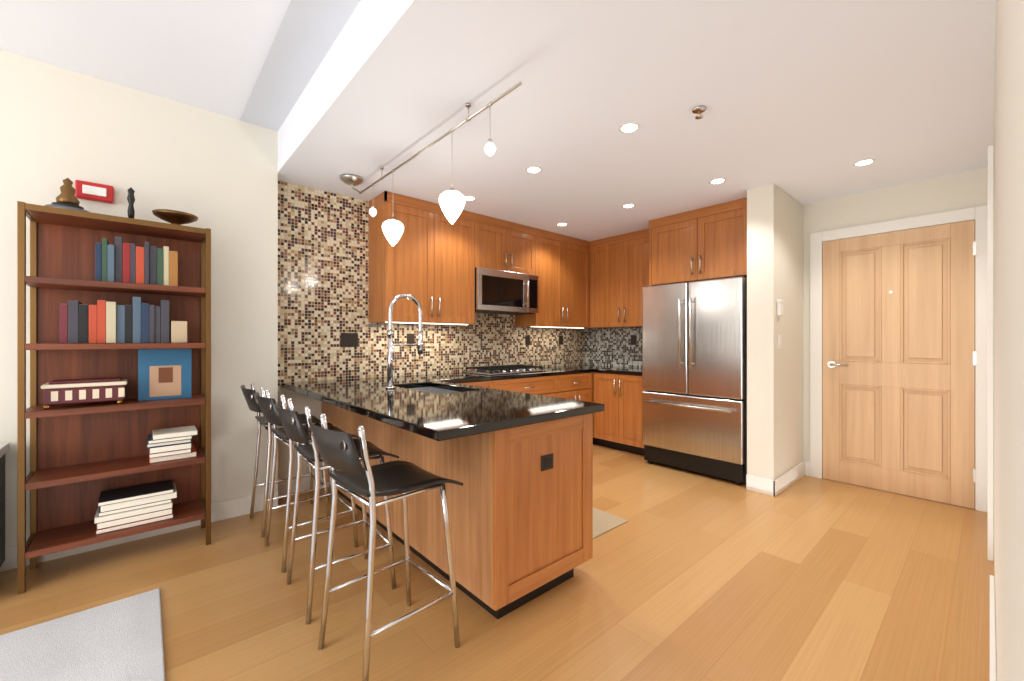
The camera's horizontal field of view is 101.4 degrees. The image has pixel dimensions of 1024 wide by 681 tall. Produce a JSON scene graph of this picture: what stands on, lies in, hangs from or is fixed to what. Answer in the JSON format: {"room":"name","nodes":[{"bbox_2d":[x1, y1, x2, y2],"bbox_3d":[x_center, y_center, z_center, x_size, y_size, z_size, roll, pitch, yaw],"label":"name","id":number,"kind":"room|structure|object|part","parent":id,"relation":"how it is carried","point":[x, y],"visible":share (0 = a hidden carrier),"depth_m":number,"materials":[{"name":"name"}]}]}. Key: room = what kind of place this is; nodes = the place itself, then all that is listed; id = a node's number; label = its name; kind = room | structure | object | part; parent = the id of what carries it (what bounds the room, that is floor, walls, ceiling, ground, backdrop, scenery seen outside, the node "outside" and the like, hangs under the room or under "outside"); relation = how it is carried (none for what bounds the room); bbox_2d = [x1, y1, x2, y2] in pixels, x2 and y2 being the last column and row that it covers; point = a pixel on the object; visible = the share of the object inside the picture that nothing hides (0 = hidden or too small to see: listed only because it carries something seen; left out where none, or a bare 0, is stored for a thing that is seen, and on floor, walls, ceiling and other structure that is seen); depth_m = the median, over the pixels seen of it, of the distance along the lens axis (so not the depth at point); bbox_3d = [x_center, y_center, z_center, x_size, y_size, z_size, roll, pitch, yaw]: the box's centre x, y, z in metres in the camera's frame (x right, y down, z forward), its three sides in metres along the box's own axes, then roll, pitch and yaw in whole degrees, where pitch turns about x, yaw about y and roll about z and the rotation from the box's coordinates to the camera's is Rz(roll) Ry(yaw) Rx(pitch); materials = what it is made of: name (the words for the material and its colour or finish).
{"room":"kitchen","nodes":[
{"label":"kitchen","id":0,"kind":"room"},
{"bbox_2d":[0,50,277,546],"bbox_3d":[-4.133,-0.160,1.484,5.740,2.780,0.720,0,0,-41],"label":"wall","id":1,"kind":"structure","parent":0,"point":[216,174],"depth_m":2.70,"materials":[{"name":"beige paint"}]},
{"bbox_2d":[75,180,113,203],"bbox_3d":[-2.441,-0.870,2.451,0.160,0.100,0.054,0,0,-41],"label":"fire alarm","id":2,"kind":"object","parent":1,"relation":"attached to","point":[92,191],"visible":1,"depth_m":2.44,"materials":[{"name":"red"}]},
{"bbox_2d":[0,485,279,571],"bbox_3d":[-3.891,1.167,1.208,5.740,0.125,0.016,0,0,-41],"label":"baseboard","id":3,"kind":"structure","parent":1,"relation":"attached to","point":[231,508],"depth_m":2.69,"materials":[{"name":"white"}]},
{"bbox_2d":[278,388,320,479],"bbox_3d":[-0.507,-0.160,4.781,4.060,2.780,0.540,0,0,-41],"label":"wall","id":4,"kind":"structure","parent":0,"point":[300,402],"depth_m":3.34,"materials":[{"name":"beige paint"}]},
{"bbox_2d":[278,474,329,495],"bbox_3d":[-1.687,1.167,3.358,0.441,0.125,0.044,0,0,-41],"label":"baseboard","id":5,"kind":"structure","parent":4,"relation":"attached to","point":[304,485],"depth_m":3.36,"materials":[{"name":"white"}]},
{"bbox_2d":[278,181,585,387],"bbox_3d":[-0.421,-0.437,4.493,3.808,1.614,0.006,0,0,-41],"label":"wall","id":6,"kind":"structure","parent":4,"relation":"attached to","point":[323,270],"depth_m":3.61,"materials":[{"name":"multicoloured tile"}]},
{"bbox_2d":[341,333,357,346],"bbox_3d":[-1.405,-0.005,3.622,0.150,0.120,0.005,0,0,-41],"label":"electrical outlet plate","id":7,"kind":"object","parent":6,"relation":"attached to","point":[349,339],"depth_m":3.62,"materials":[{"name":"black plastic"}]},
{"bbox_2d":[407,334,413,345],"bbox_3d":[-0.969,-0.005,4.005,0.080,0.120,0.005,0,0,-41],"label":"electrical outlet plate","id":8,"kind":"object","parent":6,"relation":"attached to","point":[410,337],"depth_m":4.00,"materials":[{"name":"black plastic"}]},
{"bbox_2d":[369,191,476,324],"bbox_3d":[-0.820,-0.702,3.910,0.920,1.083,0.343,0,0,-41],"label":"upper cabinet","id":9,"kind":"object","parent":6,"relation":"attached to","point":[432,259],"depth_m":3.72,"materials":[{"name":"brown wood"}]},
{"bbox_2d":[477,214,536,274],"bbox_3d":[-0.162,-0.980,4.486,0.830,0.528,0.343,0,0,-41],"label":"upper cabinet","id":10,"kind":"object","parent":6,"relation":"attached to","point":[503,245],"depth_m":4.34,"materials":[{"name":"brown wood"}]},
{"bbox_2d":[475,267,537,314],"bbox_3d":[-0.132,-0.504,4.453,0.822,0.414,0.430,0,0,-41],"label":"microwave","id":11,"kind":"object","parent":10,"relation":"attached to","point":[504,292],"visible":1,"depth_m":4.30,"materials":[{"name":"silver metal"}]},
{"bbox_2d":[525,335,529,344],"bbox_3d":[0.189,-0.005,5.020,0.080,0.120,0.005,0,0,-41],"label":"electrical outlet plate","id":12,"kind":"object","parent":6,"relation":"attached to","point":[527,337],"depth_m":5.01,"materials":[{"name":"black plastic"}]},
{"bbox_2d":[515,229,560,326],"bbox_3d":[0.345,-0.702,4.930,0.517,1.083,0.343,0,0,-41],"label":"upper cabinet","id":13,"kind":"object","parent":6,"relation":"attached to","point":[548,243],"depth_m":4.78,"materials":[{"name":"brown wood"}]},
{"bbox_2d":[559,335,562,344],"bbox_3d":[0.633,-0.005,5.408,0.080,0.120,0.005,0,0,-41],"label":"electrical outlet plate","id":14,"kind":"object","parent":6,"relation":"attached to","point":[560,336],"depth_m":5.40,"materials":[{"name":"black plastic"}]},
{"bbox_2d":[549,234,588,328],"bbox_3d":[0.681,-0.702,5.181,0.586,1.083,0.409,0,0,-41],"label":"upper cabinet","id":15,"kind":"object","parent":6,"relation":"attached to","point":[574,251],"depth_m":5.08,"materials":[{"name":"brown wood"}]},
{"bbox_2d":[589,228,648,328],"bbox_3d":[1.396,-0.702,4.989,0.409,1.083,0.995,0,0,-41],"label":"upper cabinet","id":16,"kind":"object","parent":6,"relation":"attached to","point":[619,264],"depth_m":4.94,"materials":[{"name":"brown wood"}]},
{"bbox_2d":[0,444,993,680],"bbox_3d":[0.094,1.280,0.348,10.600,0.100,8.400,0,0,-41],"label":"floor","id":17,"kind":"structure","parent":0,"point":[684,575],"depth_m":2.01,"materials":[{"name":"brown wood"}]},
{"bbox_2d":[0,443,9,566],"bbox_3d":[-3.168,0.887,1.518,1.675,0.685,0.460,0,0,-41],"label":"console","id":18,"kind":"object","parent":17,"relation":"on","point":[4,448],"visible":1,"depth_m":2.19,"materials":[{"name":"black wood"}]},
{"bbox_2d":[0,588,164,680],"bbox_3d":[-1.909,1.222,0.248,2.655,0.016,2.490,0,0,-41],"label":"living room rug","id":19,"kind":"object","parent":17,"relation":"on","point":[120,640],"visible":0.95,"depth_m":1.66,"materials":[{"name":"white carpet"}]},
{"bbox_2d":[17,201,210,594],"bbox_3d":[-2.209,0.278,2.396,0.765,1.905,0.324,0,0,-41],"label":"bookcase","id":20,"kind":"object","parent":17,"relation":"on","point":[83,456],"visible":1,"depth_m":2.36,"materials":[{"name":"brown wood"}]},
{"bbox_2d":[44,178,88,211],"bbox_3d":[-2.375,-0.771,2.240,0.170,0.200,0.170,0,0,-41],"label":"figurine","id":21,"kind":"object","parent":20,"relation":"on","point":[66,198],"visible":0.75,"depth_m":2.21,"materials":[{"name":"brown metal"}]},
{"bbox_2d":[41,377,127,409],"bbox_3d":[-2.309,0.280,2.278,0.320,0.139,0.190,0,0,-41],"label":"decorative box","id":22,"kind":"object","parent":20,"relation":"in","point":[70,391],"visible":1,"depth_m":2.21,"materials":[{"name":"red wood"}]},
{"bbox_2d":[60,297,168,342],"bbox_3d":[-2.218,-0.116,2.362,0.437,0.260,0.196,0,0,-41],"label":"books","id":23,"kind":"object","parent":20,"relation":"in","point":[105,321],"visible":1,"depth_m":2.28,"materials":[{"name":"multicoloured paper"}]},
{"bbox_2d":[127,187,134,218],"bbox_3d":[-2.187,-0.776,2.405,0.050,0.210,0.050,0,0,-41],"label":"statue","id":24,"kind":"object","parent":20,"relation":"on","point":[131,201],"visible":0.71,"depth_m":2.40,"materials":[{"name":"black metal"}]},
{"bbox_2d":[94,479,176,534],"bbox_3d":[-2.166,0.950,2.425,0.343,0.167,0.235,0,0,-41],"label":"books","id":25,"kind":"object","parent":20,"relation":"in","point":[128,507],"visible":1,"depth_m":2.35,"materials":[{"name":"white paper"}]},
{"bbox_2d":[95,236,177,285],"bbox_3d":[-2.159,-0.444,2.422,0.345,0.256,0.207,0,0,-41],"label":"books","id":26,"kind":"object","parent":20,"relation":"in","point":[120,261],"visible":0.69,"depth_m":2.34,"materials":[{"name":"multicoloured paper"}]},
{"bbox_2d":[138,349,191,400],"bbox_3d":[-2.068,0.200,2.500,0.245,0.299,0.034,0,0,-41],"label":"book","id":27,"kind":"object","parent":20,"relation":"in","point":[164,373],"visible":1,"depth_m":2.48,"materials":[{"name":"blue paper"}]},
{"bbox_2d":[147,425,197,462],"bbox_3d":[-2.051,0.619,2.526,0.229,0.160,0.244,0,0,-41],"label":"books","id":28,"kind":"object","parent":20,"relation":"in","point":[169,444],"visible":1,"depth_m":2.44,"materials":[{"name":"white paper"}]},
{"bbox_2d":[152,209,197,224],"bbox_3d":[-2.037,-0.716,2.537,0.220,0.090,0.220,0,0,-41],"label":"bowl","id":29,"kind":"object","parent":20,"relation":"on","point":[175,217],"visible":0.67,"depth_m":2.48,"materials":[{"name":"brown wood"}]},
{"bbox_2d":[170,321,186,342],"bbox_3d":[-2.011,-0.051,2.526,0.075,0.129,0.150,0,0,-41],"label":"picture frame","id":30,"kind":"object","parent":20,"relation":"in","point":[178,331],"visible":1,"depth_m":2.47,"materials":[{"name":"beige"}]},
{"bbox_2d":[240,382,331,537],"bbox_3d":[-1.560,0.760,2.875,0.507,0.942,0.402,0,0,-41],"label":"stool","id":31,"kind":"object","parent":17,"relation":"on","point":[251,399],"visible":0.69,"depth_m":2.83,"materials":[{"name":"silver metal"}]},
{"bbox_3d":[-1.519,0.562,2.910,0.400,0.079,0.380,0,0,-41],"label":"seat","id":32,"kind":"part","parent":31,"relation":"part of","materials":[{"name":"black leather"}]},
{"bbox_2d":[255,389,358,572],"bbox_3d":[-1.218,0.760,2.480,0.511,0.942,0.405,0,0,-41],"label":"stool","id":33,"kind":"object","parent":17,"relation":"on","point":[268,408],"visible":0.6,"depth_m":2.37,"materials":[{"name":"silver metal"}]},
{"bbox_3d":[-1.183,0.562,2.519,0.407,0.079,0.380,0,0,-41],"label":"seat","id":34,"kind":"part","parent":33,"relation":"part of","materials":[{"name":"black leather"}]},
{"bbox_2d":[275,398,398,623],"bbox_3d":[-0.879,0.760,2.079,0.512,0.942,0.409,0,0,-41],"label":"stool","id":35,"kind":"object","parent":17,"relation":"on","point":[308,453],"visible":0.77,"depth_m":2.01,"materials":[{"name":"silver metal"}]},
{"bbox_3d":[-0.834,0.562,2.106,0.411,0.079,0.380,0,0,-41],"label":"seat","id":36,"kind":"part","parent":35,"relation":"part of","materials":[{"name":"black leather"}]},
{"bbox_2d":[321,401,352,502],"bbox_3d":[-1.103,0.799,3.436,0.630,0.860,0.682,0,0,-41],"label":"base cabinet","id":37,"kind":"object","parent":17,"relation":"on","point":[341,418],"depth_m":3.18,"materials":[{"name":"brown wood"}]},
{"bbox_2d":[353,412,396,538],"bbox_3d":[-0.620,0.799,2.900,0.650,0.860,0.760,0,0,-41],"label":"base cabinet","id":38,"kind":"object","parent":17,"relation":"on","point":[383,435],"depth_m":2.60,"materials":[{"name":"brown wood"}]},
{"bbox_2d":[308,413,462,680],"bbox_3d":[-0.512,0.760,1.656,0.507,0.943,0.402,0,0,-45],"label":"stool","id":39,"kind":"object","parent":17,"relation":"on","point":[353,477],"visible":1,"depth_m":1.61,"materials":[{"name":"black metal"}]},
{"bbox_3d":[-0.479,0.562,1.701,0.421,0.079,0.384,0,0,-41],"label":"seat","id":40,"kind":"part","parent":39,"relation":"part of","materials":[{"name":"black leather"}]},
{"bbox_2d":[456,380,499,389],"bbox_3d":[-0.602,0.799,3.914,0.709,0.860,0.623,0,0,-41],"label":"base cabinet","id":41,"kind":"object","parent":17,"relation":"on","point":[494,384],"depth_m":3.83,"materials":[{"name":"brown wood"}]},
{"bbox_2d":[397,413,592,618],"bbox_3d":[-0.097,0.799,2.288,0.670,0.860,0.850,0,0,-41],"label":"base cabinet","id":42,"kind":"object","parent":17,"relation":"on","point":[520,506],"depth_m":1.94,"materials":[{"name":"brown wood"}]},
{"bbox_2d":[305,381,552,440],"bbox_3d":[-0.590,0.349,2.319,0.570,0.038,1.626,0,0,-41],"label":"countertop","id":43,"kind":"structure","parent":42,"relation":"on","point":[466,410],"depth_m":2.00,"materials":[{"name":"black stone"}]},
{"bbox_2d":[386,293,423,388],"bbox_3d":[-0.735,-0.002,2.936,0.288,0.661,0.118,0,0,-41],"label":"faucet","id":44,"kind":"object","parent":43,"relation":"on","point":[419,344],"visible":1,"depth_m":2.88,"materials":[{"name":"silver metal"}]},
{"bbox_2d":[407,387,458,393],"bbox_3d":[-0.556,0.476,2.956,0.380,0.214,0.740,0,0,-41],"label":"sink","id":45,"kind":"object","parent":43,"relation":"in","point":[434,390],"visible":0.02,"depth_m":3.26,"materials":[{"name":"silver metal"}]},
{"bbox_2d":[429,381,604,412],"bbox_3d":[-0.089,0.349,2.758,0.100,0.038,1.626,0,0,-41],"label":"countertop","id":46,"kind":"structure","parent":42,"relation":"on","point":[597,407],"depth_m":3.07,"materials":[{"name":"black stone"}]},
{"bbox_2d":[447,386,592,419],"bbox_3d":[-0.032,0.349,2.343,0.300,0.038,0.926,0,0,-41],"label":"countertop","id":47,"kind":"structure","parent":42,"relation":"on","point":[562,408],"depth_m":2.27,"materials":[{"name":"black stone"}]},
{"bbox_2d":[500,375,555,396],"bbox_3d":[-0.051,0.799,4.397,1.003,0.860,0.623,0,0,-41],"label":"base cabinet","id":48,"kind":"object","parent":17,"relation":"on","point":[541,385],"depth_m":4.19,"materials":[{"name":"brown wood"}]},
{"bbox_2d":[552,372,595,444],"bbox_3d":[0.514,0.799,4.852,0.691,0.860,0.684,0,0,-41],"label":"base cabinet","id":49,"kind":"object","parent":17,"relation":"on","point":[579,386],"depth_m":4.67,"materials":[{"name":"brown wood"}]},
{"bbox_2d":[593,508,627,538],"bbox_3d":[0.254,1.226,2.995,0.610,0.008,0.930,0,0,-41],"label":"kitchen mat","id":50,"kind":"object","parent":17,"relation":"on","point":[604,522],"visible":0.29,"depth_m":2.81,"materials":[{"name":"beige fabric"}]},
{"bbox_2d":[596,372,645,455],"bbox_3d":[1.411,0.799,4.802,0.632,0.860,0.694,0,0,-41],"label":"base cabinet","id":51,"kind":"object","parent":17,"relation":"on","point":[617,423],"depth_m":4.59,"materials":[{"name":"brown wood"}]},
{"bbox_2d":[281,365,616,394],"bbox_3d":[-0.153,0.349,4.228,3.742,0.038,0.742,0,0,-41],"label":"countertop","id":52,"kind":"structure","parent":51,"relation":"on","point":[423,380],"depth_m":3.74,"materials":[{"name":"black stone"}]},
{"bbox_2d":[462,365,545,374],"bbox_3d":[-0.078,0.302,4.399,0.760,0.054,0.480,0,0,-41],"label":"cooktop","id":53,"kind":"object","parent":52,"relation":"in","point":[499,370],"visible":1,"depth_m":4.28,"materials":[{"name":"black metal"}]},
{"bbox_2d":[601,366,641,375],"bbox_3d":[1.417,0.349,4.788,0.642,0.038,0.665,0,0,-41],"label":"countertop","id":54,"kind":"structure","parent":51,"relation":"on","point":[620,370],"depth_m":4.63,"materials":[{"name":"black stone"}]},
{"bbox_2d":[642,276,746,484],"bbox_3d":[1.877,0.347,4.071,0.851,1.765,0.940,0,0,-41],"label":"fridge","id":55,"kind":"object","parent":17,"relation":"on","point":[694,375],"visible":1,"depth_m":3.77,"materials":[{"name":"grey metal"}]},
{"bbox_2d":[0,0,995,240],"bbox_3d":[0.160,-1.472,0.273,10.600,0.455,8.200,0,0,-41],"label":"ceiling","id":56,"kind":"structure","parent":0,"point":[804,102],"depth_m":2.21,"materials":[{"name":"white paint"}]},
{"bbox_2d":[340,82,521,245],"bbox_3d":[-0.626,-0.945,2.579,0.248,0.599,1.905,0,0,-41],"label":"pendants","id":57,"kind":"object","parent":56,"relation":"hanging from","point":[451,202],"visible":1,"depth_m":2.31,"materials":[{"name":"white glass"}]},
{"bbox_2d":[464,196,475,200],"bbox_3d":[-0.375,-1.242,3.660,0.123,0.003,0.123,0,0,25],"label":"recessed light","id":58,"kind":"object","parent":56,"relation":"in","point":[468,198],"depth_m":3.67,"materials":[{"name":"white"}]},
{"bbox_2d":[525,166,541,173],"bbox_3d":[0.159,-1.242,3.051,0.123,0.003,0.123,0,0,43],"label":"recessed light","id":59,"kind":"object","parent":56,"relation":"in","point":[533,169],"depth_m":3.05,"materials":[{"name":"white"}]},
{"bbox_2d":[556,223,567,225],"bbox_3d":[0.537,-1.242,4.486,0.123,0.003,0.123,0,0,43],"label":"recessed light","id":60,"kind":"object","parent":56,"relation":"in","point":[559,224],"depth_m":4.49,"materials":[{"name":"white"}]},
{"bbox_2d":[618,122,639,132],"bbox_3d":[0.686,-1.242,2.449,0.123,0.003,0.123,0,0,25],"label":"recessed light","id":61,"kind":"object","parent":56,"relation":"in","point":[630,127],"depth_m":2.45,"materials":[{"name":"white"}]},
{"bbox_2d":[622,204,635,207],"bbox_3d":[1.077,-1.242,3.869,0.123,0.003,0.123,0,0,43],"label":"recessed light","id":62,"kind":"object","parent":56,"relation":"in","point":[625,205],"depth_m":3.86,"materials":[{"name":"white"}]},
{"bbox_2d":[692,106,705,118],"bbox_3d":[1.006,-1.222,2.251,0.070,0.046,0.070,0,0,-41],"label":"sprinkler","id":63,"kind":"object","parent":56,"relation":"attached to","point":[698,110],"visible":1,"depth_m":2.24,"materials":[{"name":"silver metal"}]},
{"bbox_2d":[709,178,726,183],"bbox_3d":[1.605,-1.242,3.267,0.123,0.003,0.123,0,0,43],"label":"recessed light","id":64,"kind":"object","parent":56,"relation":"in","point":[718,180],"depth_m":3.28,"materials":[{"name":"white"}]},
{"bbox_2d":[853,159,875,166],"bbox_3d":[2.461,-1.242,2.927,0.123,0.003,0.123,0,0,43],"label":"recessed light","id":65,"kind":"object","parent":56,"relation":"in","point":[867,161],"depth_m":2.93,"materials":[{"name":"white"}]},
{"bbox_2d":[747,183,802,479],"bbox_3d":[2.310,-0.007,3.656,0.804,2.474,0.195,0,0,-41],"label":"wall","id":66,"kind":"structure","parent":0,"point":[774,372],"depth_m":3.43,"materials":[{"name":"beige paint"}]},
{"bbox_2d":[776,299,783,315],"bbox_3d":[2.159,-0.265,3.370,0.090,0.130,0.034,0,0,-41],"label":"switch","id":67,"kind":"object","parent":66,"relation":"attached to","point":[780,307],"depth_m":3.35,"materials":[{"name":"white plastic"}]},
{"bbox_2d":[778,334,781,348],"bbox_3d":[2.174,0.010,3.398,0.080,0.120,0.013,0,0,-41],"label":"switch","id":68,"kind":"object","parent":66,"relation":"attached to","point":[779,335],"depth_m":3.39,"materials":[{"name":"white plastic"}]},
{"bbox_2d":[768,461,809,496],"bbox_3d":[2.380,1.167,3.564,0.821,0.125,0.034,0,0,-41],"label":"baseboard","id":69,"kind":"structure","parent":66,"relation":"attached to","point":[776,486],"depth_m":3.51,"materials":[{"name":"white"}]},
{"bbox_2d":[602,167,987,508],"bbox_3d":[2.414,-0.160,4.339,0.250,2.780,3.975,0,0,-41],"label":"wall","id":70,"kind":"structure","parent":0,"point":[962,190],"depth_m":3.47,"materials":[{"name":"beige paint"}]},
{"bbox_2d":[586,327,641,367],"bbox_3d":[1.448,0.080,5.246,0.006,0.500,1.322,0,0,-41],"label":"backsplash","id":71,"kind":"structure","parent":70,"relation":"attached to","point":[609,347],"depth_m":5.40,"materials":[{"name":"tile"}]},
{"bbox_2d":[631,335,636,344],"bbox_3d":[1.504,-0.005,5.173,0.006,0.120,0.080,0,0,-41],"label":"electrical outlet plate","id":72,"kind":"object","parent":70,"relation":"attached to","point":[633,337],"depth_m":5.17,"materials":[{"name":"black plastic"}]},
{"bbox_2d":[649,197,746,285],"bbox_3d":[1.967,-0.006,4.154,0.650,2.473,1.002,0,0,-41],"label":"upper cabinet","id":73,"kind":"object","parent":70,"relation":"attached to","point":[706,243],"visible":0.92,"depth_m":3.94,"materials":[{"name":"brown wood"}]},
{"bbox_2d":[823,220,974,508],"bbox_3d":[3.075,0.173,3.396,0.039,2.101,0.909,0,0,-41],"label":"entry door","id":74,"kind":"structure","parent":70,"relation":"in","point":[899,403],"depth_m":3.33,"materials":[{"name":"brown wood"}]},
{"bbox_2d":[827,241,975,482],"bbox_3d":[3.052,0.155,3.348,0.064,1.750,0.881,0,0,-41],"label":"hardware piece","id":75,"kind":"object","parent":74,"relation":"attached to","point":[831,364],"depth_m":3.04,"materials":[{"name":"silver metal"}]},
{"bbox_2d":[810,145,993,560],"bbox_3d":[2.696,0.070,3.068,1.000,2.320,1.090,0,0,-41],"label":"door frame","id":76,"kind":"structure","parent":70,"relation":"attached to","point":[978,215],"depth_m":3.03,"materials":[{"name":"white"}]},
{"bbox_2d":[994,0,1023,680],"bbox_3d":[1.594,-0.160,1.177,5.150,2.780,0.300,0,0,-41],"label":"wall","id":77,"kind":"structure","parent":0,"point":[1009,331],"depth_m":0.49,"materials":[{"name":"beige paint"}]},
{"bbox_2d":[990,575,996,680],"bbox_3d":[0.907,1.167,0.786,3.600,0.125,0.015,0,0,-41],"label":"baseboard","id":78,"kind":"structure","parent":77,"relation":"attached to","point":[993,670],"depth_m":1.59,"materials":[{"name":"white"}]}
]}

